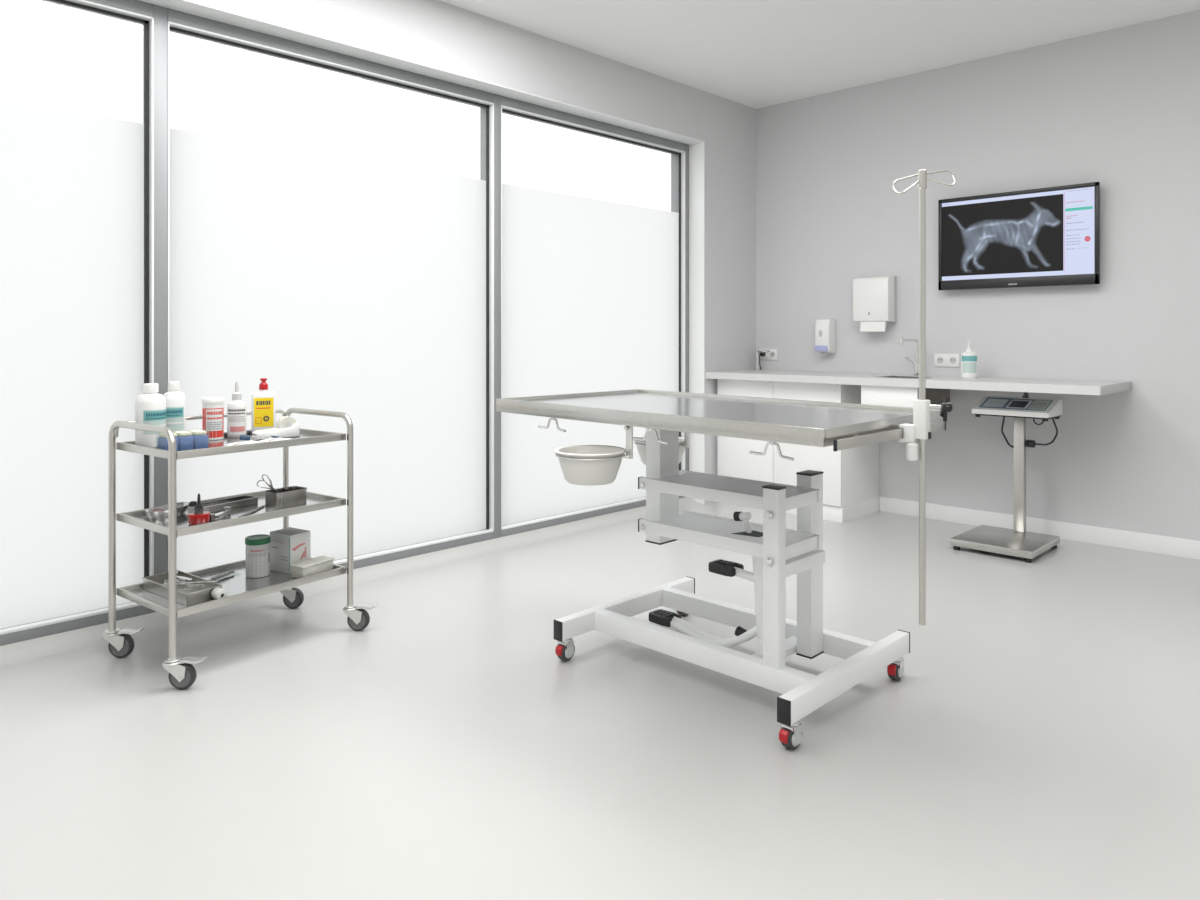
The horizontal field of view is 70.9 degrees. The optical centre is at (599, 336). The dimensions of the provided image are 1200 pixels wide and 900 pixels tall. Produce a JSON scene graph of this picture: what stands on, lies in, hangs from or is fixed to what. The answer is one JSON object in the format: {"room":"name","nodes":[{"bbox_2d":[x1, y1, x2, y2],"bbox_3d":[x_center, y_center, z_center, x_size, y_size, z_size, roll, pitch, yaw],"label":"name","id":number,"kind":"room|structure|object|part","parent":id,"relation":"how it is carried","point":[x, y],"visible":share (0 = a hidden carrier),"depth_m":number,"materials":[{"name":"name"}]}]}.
{"room":"veterinary exam room","nodes":[
{"label":"veterinary exam room","id":0,"kind":"room"},
{"bbox_2d":[3,0,755,645],"bbox_3d":[-1.604,-0.211,3.632,0.300,2.962,7.600,0,0,44],"label":"wall","id":1,"kind":"structure","parent":0,"point":[438,34],"depth_m":5.13,"materials":[{"name":"grey paint"}]},
{"bbox_2d":[0,0,166,645],"bbox_3d":[-2.416,-0.115,2.856,0.122,2.457,1.742,0,0,44],"label":"window","id":2,"kind":"structure","parent":1,"relation":"in","point":[83,197],"depth_m":3.24,"materials":[{"name":"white glass"}]},
{"bbox_2d":[167,8,500,572],"bbox_3d":[-1.200,-0.115,4.102,0.122,2.457,1.744,0,0,44],"label":"window","id":3,"kind":"structure","parent":1,"relation":"in","point":[368,291],"depth_m":4.03,"materials":[{"name":"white glass"}]},
{"bbox_2d":[0,497,701,667],"bbox_3d":[-1.764,1.192,3.347,0.130,0.156,6.968,0,0,44],"label":"window sill","id":4,"kind":"structure","parent":1,"relation":"attached to","point":[47,646],"depth_m":3.88,"materials":[{"name":"plastic"}]},
{"bbox_2d":[139,0,703,144],"bbox_3d":[-1.763,-1.345,3.346,0.131,0.005,6.968,0,0,44],"label":"lining","id":5,"kind":"object","parent":1,"relation":"attached to","point":[186,6],"visible":1,"depth_m":4.12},
{"bbox_2d":[501,96,688,536],"bbox_3d":[-0.007,-0.115,5.325,0.122,2.457,1.682,0,0,44],"label":"window","id":6,"kind":"structure","parent":1,"relation":"in","point":[595,292],"depth_m":5.18,"materials":[{"name":"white glass"}]},
{"bbox_2d":[689,142,704,503],"bbox_3d":[0.672,-0.097,5.842,0.131,2.493,0.005,0,0,44],"label":"lining","id":7,"kind":"object","parent":1,"relation":"attached to","point":[696,151],"visible":0.86,"depth_m":5.83,"materials":[{"name":"white paint"}]},
{"bbox_2d":[0,502,1199,899],"bbox_3d":[0.364,1.210,1.712,5.200,0.120,7.600,0,0,44],"label":"floor","id":8,"kind":"structure","parent":0,"point":[1038,737],"depth_m":2.39,"materials":[{"name":"plastic"}]},
{"bbox_2d":[103,408,377,689],"bbox_3d":[-1.325,0.723,3.158,0.571,0.854,0.791,0,0,37],"label":"trolley","id":9,"kind":"object","parent":8,"relation":"on","point":[182,674],"visible":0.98,"depth_m":3.01,"materials":[{"name":"metal"}]},
{"bbox_3d":[-1.685,1.056,3.022,0.086,0.017,0.030,0,0,-1],"label":"brake lever","id":10,"kind":"part","parent":9,"relation":"part of","materials":[{"name":"metal"}]},
{"bbox_3d":[-1.574,0.674,2.887,0.468,0.756,0.024,0,0,37],"label":"frame","id":11,"kind":"part","parent":9,"relation":"part of","materials":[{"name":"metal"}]},
{"bbox_2d":[135,383,165,447],"bbox_3d":[-1.611,0.281,3.019,0.099,0.228,0.098,0,0,32],"label":"bottle","id":12,"kind":"object","parent":9,"relation":"on","point":[150,406],"visible":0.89,"depth_m":2.98,"materials":[{"name":"white plastic"}]},
{"bbox_2d":[145,502,189,519],"bbox_3d":[-1.565,0.633,3.060,0.093,0.033,0.183,0,0,17],"label":"dish","id":13,"kind":"object","parent":9,"relation":"on","point":[182,507],"visible":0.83,"depth_m":3.04,"materials":[{"name":"metal"}]},
{"bbox_2d":[149,509,167,511],"bbox_3d":[-1.593,0.636,3.040,0.062,0.022,0.062,0,0,44],"label":"forceps","id":14,"kind":"object","parent":13,"relation":"in","point":[155,509],"visible":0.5,"depth_m":3.05,"materials":[{"name":"silver metal"}]},
{"bbox_2d":[163,381,185,432],"bbox_3d":[-1.581,0.280,3.124,0.079,0.229,0.080,0,0,-18],"label":"bottle","id":15,"kind":"object","parent":9,"relation":"on","point":[175,399],"visible":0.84,"depth_m":3.10,"materials":[{"name":"white plastic"}]},
{"bbox_2d":[142,570,222,605],"bbox_3d":[-1.499,0.897,3.018,0.326,0.042,0.131,0,0,37],"label":"tray","id":16,"kind":"object","parent":9,"relation":"on","point":[154,583],"visible":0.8,"depth_m":3.01,"materials":[{"name":"metal"}]},
{"bbox_2d":[164,579,198,587],"bbox_3d":[-1.481,0.879,2.995,0.139,0.007,0.071,0,0,29],"label":"scissors","id":17,"kind":"object","parent":16,"relation":"in","point":[182,582],"visible":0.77,"depth_m":2.99,"materials":[{"name":"metal"}]},
{"bbox_3d":[-1.486,0.878,2.985,0.144,0.006,0.026,0,0,17],"label":"blade","id":18,"kind":"part","parent":17,"relation":"part of","materials":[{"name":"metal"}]},
{"bbox_3d":[-1.474,0.879,3.005,0.144,0.006,0.026,0,0,41],"label":"blade","id":19,"kind":"part","parent":17,"relation":"part of","materials":[{"name":"metal"}]},
{"bbox_2d":[177,576,193,580],"bbox_3d":[-1.503,0.868,3.034,0.106,0.006,0.018,0,0,27],"label":"forceps","id":20,"kind":"object","parent":16,"relation":"in","point":[179,577],"visible":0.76,"depth_m":3.02,"materials":[{"name":"silver metal"}]},
{"bbox_2d":[179,580,204,589],"bbox_3d":[-1.480,0.888,3.023,0.139,0.007,0.071,0,0,40],"label":"scissors","id":21,"kind":"object","parent":16,"relation":"in","point":[182,580],"visible":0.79,"depth_m":3.00,"materials":[{"name":"metal"}]},
{"bbox_2d":[186,580,217,582],"bbox_3d":[-1.411,0.868,2.987,0.106,0.006,0.018,0,0,-13],"label":"forceps","id":22,"kind":"object","parent":16,"relation":"in","point":[201,581],"visible":1,"depth_m":2.98,"materials":[{"name":"silver metal"}]},
{"bbox_2d":[158,430,207,450],"bbox_3d":[-1.449,0.361,2.927,0.080,0.068,0.150,0,0,43],"label":"tape roll","id":23,"kind":"object","parent":9,"relation":"on","point":[193,439],"visible":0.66,"depth_m":2.91,"materials":[{"name":"blue plastic"}]},
{"bbox_3d":[-1.332,1.056,2.751,0.086,0.017,0.030,0,0,1],"label":"brake lever","id":24,"kind":"part","parent":9,"relation":"part of","materials":[{"name":"metal"}]},
{"bbox_2d":[189,501,196,512],"bbox_3d":[-1.475,0.623,3.050,0.027,0.054,0.027,0,0,44],"label":"vial","id":25,"kind":"object","parent":9,"relation":"on","point":[192,504],"visible":0.52,"depth_m":3.04,"materials":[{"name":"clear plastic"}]},
{"bbox_2d":[187,493,209,524],"bbox_3d":[-1.399,0.598,2.936,0.073,0.104,0.073,0,0,44],"label":"cup","id":26,"kind":"object","parent":9,"relation":"on","point":[199,516],"visible":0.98,"depth_m":2.92,"materials":[{"name":"red plastic"}]},
{"bbox_3d":[-1.537,0.332,3.292,0.015,0.056,0.685,0,0,37],"label":"guard rail","id":27,"kind":"part","parent":9,"relation":"part of","materials":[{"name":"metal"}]},
{"bbox_2d":[202,397,223,439],"bbox_3d":[-1.493,0.315,3.249,0.078,0.160,0.078,0,0,-22],"label":"wipes canister","id":28,"kind":"object","parent":9,"relation":"on","point":[212,407],"visible":0.97,"depth_m":3.22,"materials":[{"name":"white plastic"}]},
{"bbox_3d":[-1.493,0.245,3.249,0.078,0.021,0.078,0,0,-22],"label":"lid","id":29,"kind":"part","parent":28,"relation":"part of","materials":[{"name":"white plastic"}]},
{"bbox_3d":[-1.365,0.920,3.161,0.398,0.005,0.648,0,0,37],"label":"shelf plate","id":30,"kind":"part","parent":9,"relation":"part of","materials":[{"name":"metal"}]},
{"bbox_2d":[211,587,227,599],"bbox_3d":[-1.327,0.897,2.935,0.044,0.041,0.041,0,0,37],"label":"roll","id":31,"kind":"object","parent":9,"relation":"on","point":[217,593],"visible":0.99,"depth_m":2.92,"materials":[{"name":"white fabric"}]},
{"bbox_2d":[210,506,230,520],"bbox_3d":[-1.362,0.636,3.030,0.038,0.028,0.127,0,0,5],"label":"clamp","id":32,"kind":"object","parent":9,"relation":"on","point":[227,510],"visible":0.94,"depth_m":3.02,"materials":[{"name":"silver metal"}]},
{"bbox_2d":[211,571,233,579],"bbox_3d":[-1.438,0.907,3.205,0.050,0.019,0.150,0,0,19],"label":"syringe","id":33,"kind":"object","parent":9,"relation":"on","point":[230,572],"visible":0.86,"depth_m":3.20,"materials":[{"name":"clear plastic"}]},
{"bbox_2d":[201,495,258,512],"bbox_3d":[-1.427,0.637,3.203,0.081,0.026,0.241,0,0,31],"label":"tray","id":34,"kind":"object","parent":9,"relation":"on","point":[245,500],"visible":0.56,"depth_m":3.21,"materials":[{"name":"metal"}]},
{"bbox_3d":[-1.365,0.652,3.161,0.398,0.005,0.648,0,0,37],"label":"shelf plate","id":35,"kind":"part","parent":9,"relation":"part of","materials":[{"name":"metal"}]},
{"bbox_2d":[117,560,345,617],"bbox_3d":[-1.365,0.914,3.161,0.420,0.026,0.670,0,0,37],"label":"shelf","id":36,"kind":"object","parent":9,"relation":"attached to","point":[239,587],"depth_m":3.08,"materials":[{"name":"metal"}]},
{"bbox_2d":[117,487,345,536],"bbox_3d":[-1.365,0.646,3.161,0.420,0.026,0.670,0,0,37],"label":"shelf","id":37,"kind":"object","parent":9,"relation":"attached to","point":[315,501],"depth_m":3.05,"materials":[{"name":"metal"}]},
{"bbox_2d":[117,428,345,458],"bbox_3d":[-1.365,0.391,3.161,0.420,0.026,0.670,0,0,37],"label":"shelf","id":38,"kind":"object","parent":9,"relation":"attached to","point":[307,436],"depth_m":3.02,"materials":[{"name":"metal"}]},
{"bbox_2d":[227,382,245,437],"bbox_3d":[-1.436,0.286,3.328,0.070,0.217,0.071,0,0,-22],"label":"bottle","id":39,"kind":"object","parent":9,"relation":"on","point":[236,409],"visible":0.96,"depth_m":3.30,"materials":[{"name":"white plastic"}]},
{"bbox_2d":[223,440,258,445],"bbox_3d":[-1.301,0.389,3.088,0.085,0.011,0.150,0,0,17],"label":"pouch","id":40,"kind":"object","parent":9,"relation":"on","point":[248,441],"visible":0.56,"depth_m":3.07,"materials":[{"name":"white paper"}]},
{"bbox_2d":[245,534,270,577],"bbox_3d":[-1.319,0.844,3.246,0.092,0.147,0.092,0,0,-22],"label":"jar","id":41,"kind":"object","parent":9,"relation":"on","point":[257,549],"visible":1,"depth_m":3.21,"materials":[{"name":"white plastic"}]},
{"bbox_3d":[-1.319,0.782,3.246,0.092,0.022,0.092,0,0,-22],"label":"lid","id":42,"kind":"part","parent":41,"relation":"part of","materials":[{"name":"green plastic"}]},
{"bbox_3d":[-1.365,0.398,3.161,0.398,0.005,0.648,0,0,37],"label":"shelf plate","id":43,"kind":"part","parent":9,"relation":"part of","materials":[{"name":"metal"}]},
{"bbox_2d":[239,435,278,439],"bbox_3d":[-1.282,0.376,3.173,0.143,0.023,0.021,0,0,-34],"label":"syringe","id":44,"kind":"object","parent":9,"relation":"on","point":[242,437],"visible":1,"depth_m":3.14,"materials":[{"name":"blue plastic"}]},
{"bbox_2d":[251,378,275,432],"bbox_3d":[-1.363,0.281,3.411,0.091,0.228,0.053,0,0,-22],"label":"squeeze bottle","id":45,"kind":"object","parent":9,"relation":"on","point":[263,402],"visible":0.97,"depth_m":3.39,"materials":[{"name":"white plastic"}]},
{"bbox_2d":[258,437,290,441],"bbox_3d":[-1.234,0.389,3.193,0.080,0.011,0.140,0,0,2],"label":"pouch","id":46,"kind":"object","parent":9,"relation":"on","point":[271,438],"visible":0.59,"depth_m":3.17,"materials":[{"name":"white paper"}]},
{"bbox_2d":[252,416,299,439],"bbox_3d":[-1.273,0.355,3.309,0.165,0.080,0.068,0,0,-41],"label":"roll","id":47,"kind":"object","parent":9,"relation":"on","point":[286,426],"visible":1,"depth_m":3.30,"materials":[{"name":"white fabric"}]},
{"bbox_2d":[265,486,306,507],"bbox_3d":[-1.220,0.621,3.275,0.088,0.057,0.140,0,0,35],"label":"instrument box","id":48,"kind":"object","parent":9,"relation":"on","point":[299,495],"visible":0.94,"depth_m":3.24,"materials":[{"name":"metal"}]},
{"bbox_2d":[257,474,278,492],"bbox_3d":[-1.262,0.571,3.216,0.015,0.100,0.120,0,0,32],"label":"scissors","id":49,"kind":"object","parent":48,"relation":"in","point":[263,480],"visible":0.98,"depth_m":3.21,"materials":[{"name":"metal"}]},
{"bbox_3d":[-1.259,0.581,3.214,0.007,0.082,0.119,0,0,32],"label":"blade","id":50,"kind":"part","parent":49,"relation":"part of","materials":[{"name":"metal"}]},
{"bbox_3d":[-1.258,0.571,3.230,0.009,0.101,0.092,0,0,35],"label":"blade","id":51,"kind":"part","parent":49,"relation":"part of","materials":[{"name":"metal"}]},
{"bbox_2d":[270,527,310,573],"bbox_3d":[-1.225,0.843,3.328,0.124,0.150,0.096,0,0,31],"label":"carton","id":52,"kind":"object","parent":9,"relation":"on","point":[288,546],"visible":0.86,"depth_m":3.29,"materials":[{"name":"white cardboard"}]},
{"bbox_2d":[272,538,305,571],"bbox_3d":[-1.227,0.843,3.317,0.117,0.130,0.074,0,0,31],"label":"print","id":53,"kind":"object","parent":52,"relation":"attached to","point":[286,552],"depth_m":3.28,"materials":[{"name":"grey"}]},
{"bbox_2d":[290,556,334,577],"bbox_3d":[-1.113,0.893,3.261,0.074,0.050,0.158,0,0,29],"label":"plastic tub","id":54,"kind":"object","parent":9,"relation":"on","point":[319,564],"visible":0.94,"depth_m":3.23,"materials":[{"name":"white plastic"}]},
{"bbox_3d":[-1.113,0.872,3.261,0.074,0.008,0.158,0,0,29],"label":"lid","id":55,"kind":"part","parent":54,"relation":"part of","materials":[{"name":"plastic"}]},
{"bbox_3d":[-1.156,0.674,3.436,0.468,0.756,0.024,0,0,37],"label":"frame","id":56,"kind":"part","parent":9,"relation":"part of","materials":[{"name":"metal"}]},
{"bbox_3d":[-0.914,1.056,3.297,0.086,0.017,0.030,0,0,3],"label":"brake lever","id":57,"kind":"part","parent":9,"relation":"part of","materials":[{"name":"metal"}]},
{"bbox_2d":[717,379,717,474],"bbox_3d":[0.997,0.719,6.060,0.027,0.863,0.488,0,0,44],"label":"filler panel","id":58,"kind":"object","parent":8,"relation":"on","point":[717,379],"visible":0.07,"depth_m":5.89,"materials":[{"name":"grey plastic"}]},
{"bbox_2d":[496,389,946,749],"bbox_3d":[0.370,0.684,2.800,1.319,0.931,1.032,0,0,44],"label":"exam table","id":59,"kind":"object","parent":8,"relation":"on","point":[777,552],"visible":1,"depth_m":2.77,"materials":[{"name":"metal"}]},
{"bbox_2d":[554,445,625,485],"bbox_3d":[-0.030,0.400,2.623,0.226,0.100,0.226,0,0,44],"label":"bowl","id":60,"kind":"object","parent":59,"relation":"hanging from","point":[603,472],"visible":0.98,"depth_m":2.55,"materials":[{"name":"beige plastic"}]},
{"bbox_2d":[633,437,684,464],"bbox_3d":[0.248,0.464,3.416,0.226,0.100,0.226,0,0,44],"label":"bowl","id":61,"kind":"object","parent":59,"relation":"hanging from","point":[641,449],"visible":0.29,"depth_m":3.37,"materials":[{"name":"beige plastic"}]},
{"bbox_3d":[0.228,0.508,3.066,0.068,0.460,0.108,0,0,44],"label":"lifting post","id":62,"kind":"part","parent":59,"relation":"part of","materials":[{"name":"white metal"}]},
{"bbox_3d":[0.430,0.668,2.870,0.580,0.043,0.242,0,0,44],"label":"lift arm","id":63,"kind":"part","parent":59,"relation":"part of","materials":[{"name":"white paint"}]},
{"bbox_3d":[0.430,0.518,2.870,0.580,0.041,0.242,0,0,44],"label":"lift arm","id":64,"kind":"part","parent":59,"relation":"part of","materials":[{"name":"white paint"}]},
{"bbox_3d":[0.444,1.036,2.920,0.960,0.068,0.750,0,0,44],"label":"frame","id":65,"kind":"part","parent":59,"relation":"part of","materials":[{"name":"white paint"}]},
{"bbox_3d":[0.466,0.603,2.828,0.026,0.035,0.032,0,0,44],"label":"lever knob","id":66,"kind":"part","parent":59,"relation":"part of","materials":[{"name":"black plastic"}]},
{"bbox_3d":[0.487,0.793,2.807,0.127,0.038,0.028,0,0,44],"label":"pedal lever","id":67,"kind":"part","parent":59,"relation":"part of","materials":[{"name":"white paint"}]},
{"bbox_3d":[0.490,0.637,2.804,0.055,0.108,0.026,0,0,44],"label":"release lever","id":68,"kind":"part","parent":59,"relation":"part of","materials":[{"name":"white paint"}]},
{"bbox_3d":[0.531,0.731,2.567,0.056,0.542,0.042,0,0,44],"label":"support post","id":69,"kind":"part","parent":59,"relation":"part of","materials":[{"name":"white metal"}]},
{"bbox_3d":[0.707,0.761,2.836,0.056,0.602,0.078,0,0,44],"label":"support post","id":70,"kind":"part","parent":59,"relation":"part of","materials":[{"name":"white metal"}]},
{"bbox_3d":[0.798,0.268,2.329,0.048,0.026,0.660,0,0,44],"label":"rail","id":71,"kind":"part","parent":59,"relation":"part of","materials":[{"name":"metal"}]},
{"bbox_2d":[892,169,955,624],"bbox_3d":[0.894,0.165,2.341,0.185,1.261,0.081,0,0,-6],"label":"pole","id":72,"kind":"object","parent":59,"relation":"attached to","point":[919,431],"visible":1,"depth_m":2.32,"materials":[{"name":"grey metal"}]},
{"bbox_3d":[0.927,0.193,2.332,0.047,0.014,0.012,0,0,-1],"label":"knob stem","id":73,"kind":"part","parent":72,"relation":"part of","materials":[{"name":"silver metal"}]},
{"bbox_3d":[0.958,0.201,2.333,0.026,0.068,0.050,0,0,-1],"label":"wing knob","id":74,"kind":"part","parent":72,"relation":"part of","materials":[{"name":"black plastic"}]},
{"bbox_2d":[718,379,773,482],"bbox_3d":[1.156,0.719,5.880,0.450,0.862,0.524,0,0,44],"label":"base cabinet","id":75,"kind":"object","parent":8,"relation":"on","point":[734,458],"visible":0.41,"depth_m":5.69,"materials":[{"name":"white laminate"}]},
{"bbox_2d":[773,381,879,522],"bbox_3d":[1.492,0.719,5.552,0.488,0.862,0.524,0,0,44],"label":"base cabinet","id":76,"kind":"object","parent":8,"relation":"on","point":[851,476],"visible":0.64,"depth_m":5.35,"materials":[{"name":"white laminate"}]},
{"bbox_3d":[1.320,0.671,5.375,0.485,0.757,0.019,0,0,44],"label":"door","id":77,"kind":"part","parent":76,"relation":"part of","materials":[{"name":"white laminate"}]},
{"bbox_2d":[705,370,1131,407],"bbox_3d":[1.804,0.328,5.183,2.410,0.174,0.619,0,0,44],"label":"countertop","id":78,"kind":"structure","parent":76,"relation":"on","point":[898,390],"depth_m":4.89,"materials":[{"name":"laminate"}]},
{"bbox_2d":[755,350,769,369],"bbox_3d":[1.176,0.167,6.102,0.113,0.149,0.032,0,0,32],"label":"tap","id":79,"kind":"object","parent":78,"relation":"on","point":[757,351],"visible":0.9,"depth_m":6.11,"materials":[{"name":"silver metal"}]},
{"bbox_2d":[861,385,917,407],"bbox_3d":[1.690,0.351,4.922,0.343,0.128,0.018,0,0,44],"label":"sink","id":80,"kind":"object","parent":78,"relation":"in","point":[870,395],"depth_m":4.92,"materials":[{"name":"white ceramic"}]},
{"bbox_2d":[899,337,918,375],"bbox_3d":[1.910,0.120,5.234,0.215,0.241,0.076,0,0,-35],"label":"tap","id":81,"kind":"object","parent":78,"relation":"on","point":[901,339],"visible":0.93,"depth_m":5.26,"materials":[{"name":"silver metal"}]},
{"bbox_2d":[887,376,932,378],"bbox_3d":[1.848,0.317,5.085,0.292,0.143,0.300,0,0,44],"label":"sink","id":82,"kind":"object","parent":78,"relation":"in","point":[910,377],"depth_m":5.22,"materials":[{"name":"metal"}]},
{"bbox_3d":[1.853,0.351,5.089,0.343,0.128,0.446,0,0,44],"label":"panel","id":83,"kind":"part","parent":78,"relation":"part of","materials":[{"name":"grey"}]},
{"bbox_2d":[961,340,976,377],"bbox_3d":[2.179,0.130,4.971,0.090,0.222,0.090,0,0,14],"label":"pump bottle","id":84,"kind":"object","parent":78,"relation":"on","point":[968,358],"visible":0.98,"depth_m":4.94,"materials":[{"name":"white plastic"}]},
{"bbox_2d":[1022,392,1028,397],"bbox_3d":[2.267,0.305,4.483,0.028,0.038,0.025,0,0,44],"label":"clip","id":85,"kind":"object","parent":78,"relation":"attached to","point":[1025,395],"visible":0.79,"depth_m":4.47,"materials":[{"name":"black plastic"}]},
{"bbox_2d":[950,396,1062,562],"bbox_3d":[2.215,0.746,4.584,0.419,0.808,0.496,0,0,44],"label":"scale","id":86,"kind":"object","parent":8,"relation":"on","point":[1018,542],"visible":1,"depth_m":4.62,"materials":[{"name":"metal"}]},
{"bbox_2d":[439,0,1199,108],"bbox_3d":[0.300,-1.767,1.774,5.620,0.150,7.840,0,0,44],"label":"ceiling","id":87,"kind":"structure","parent":0,"point":[756,54],"depth_m":4.68,"materials":[{"name":"paint"}]},
{"bbox_2d":[756,10,1199,540],"bbox_3d":[2.996,-0.211,4.537,5.620,2.962,0.120,0,0,44],"label":"wall","id":88,"kind":"structure","parent":0,"point":[1118,109],"depth_m":4.93,"materials":[{"name":"grey paint"}]},
{"bbox_2d":[759,349,777,359],"bbox_3d":[1.233,0.127,6.164,0.154,0.080,0.012,0,0,44],"label":"wall socket","id":89,"kind":"object","parent":88,"relation":"attached to","point":[773,354],"visible":0.94,"depth_m":6.15,"materials":[{"name":"grey plastic"}]},
{"bbox_2d":[759,353,765,369],"bbox_3d":[1.183,0.174,6.166,0.036,0.135,0.055,0,0,44],"label":"plug","id":90,"kind":"object","parent":89,"relation":"in","point":[760,354],"visible":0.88,"depth_m":6.16,"materials":[{"name":"black plastic"}]},
{"bbox_2d":[815,319,835,354],"bbox_3d":[1.549,0.000,5.790,0.108,0.252,0.106,0,0,44],"label":"soap dispenser","id":91,"kind":"object","parent":88,"relation":"attached to","point":[825,329],"visible":1,"depth_m":5.75,"materials":[{"name":"white plastic"}]},
{"bbox_2d":[853,276,896,331],"bbox_3d":[1.802,-0.215,5.531,0.247,0.363,0.123,0,0,44],"label":"dispenser","id":92,"kind":"object","parent":88,"relation":"attached to","point":[875,297],"visible":1,"depth_m":5.48,"materials":[{"name":"white plastic"}]},
{"bbox_2d":[860,321,886,331],"bbox_3d":[1.786,-0.077,5.501,0.170,0.086,0.034,0,0,44],"label":"paper towel","id":93,"kind":"object","parent":92,"relation":"hanging from","point":[865,326],"depth_m":5.49,"materials":[{"name":"white paper"}]},
{"bbox_2d":[934,354,959,366],"bbox_3d":[2.164,0.145,5.255,0.157,0.080,0.012,0,0,44],"label":"wall socket","id":94,"kind":"object","parent":88,"relation":"attached to","point":[943,360],"visible":1,"depth_m":5.25,"materials":[{"name":"grey plastic"}]},
{"bbox_2d":[937,357,943,362],"bbox_3d":[2.133,0.145,5.279,0.042,0.042,0.003,0,0,44],"label":"outlet","id":95,"kind":"object","parent":94,"relation":"attached to","point":[939,359],"depth_m":5.28,"materials":[{"name":"grey plastic"}]},
{"bbox_2d":[950,357,955,363],"bbox_3d":[2.189,0.145,5.225,0.042,0.042,0.003,0,0,44],"label":"outlet","id":96,"kind":"object","parent":94,"relation":"attached to","point":[952,359],"depth_m":5.22,"materials":[{"name":"grey plastic"}]},
{"bbox_2d":[938,182,1099,289],"bbox_3d":[2.437,-0.570,4.938,0.880,0.560,0.076,0,0,44],"label":"television","id":97,"kind":"object","parent":88,"relation":"attached to","point":[1049,236],"visible":1,"depth_m":4.89,"materials":[{"name":"black"}]},
{"bbox_2d":[945,196,1062,275],"bbox_3d":[2.365,-0.585,4.963,0.662,0.420,0.001,0,0,44],"label":"picture","id":98,"kind":"object","parent":97,"relation":"attached to","point":[1017,236],"depth_m":4.95},
{"bbox_2d":[879,496,1199,559],"bbox_3d":[3.361,1.101,4.087,4.228,0.097,0.014,0,0,44],"label":"baseboard","id":99,"kind":"structure","parent":88,"relation":"attached to","point":[1166,545],"depth_m":4.79,"materials":[{"name":"white paint"}]}
]}

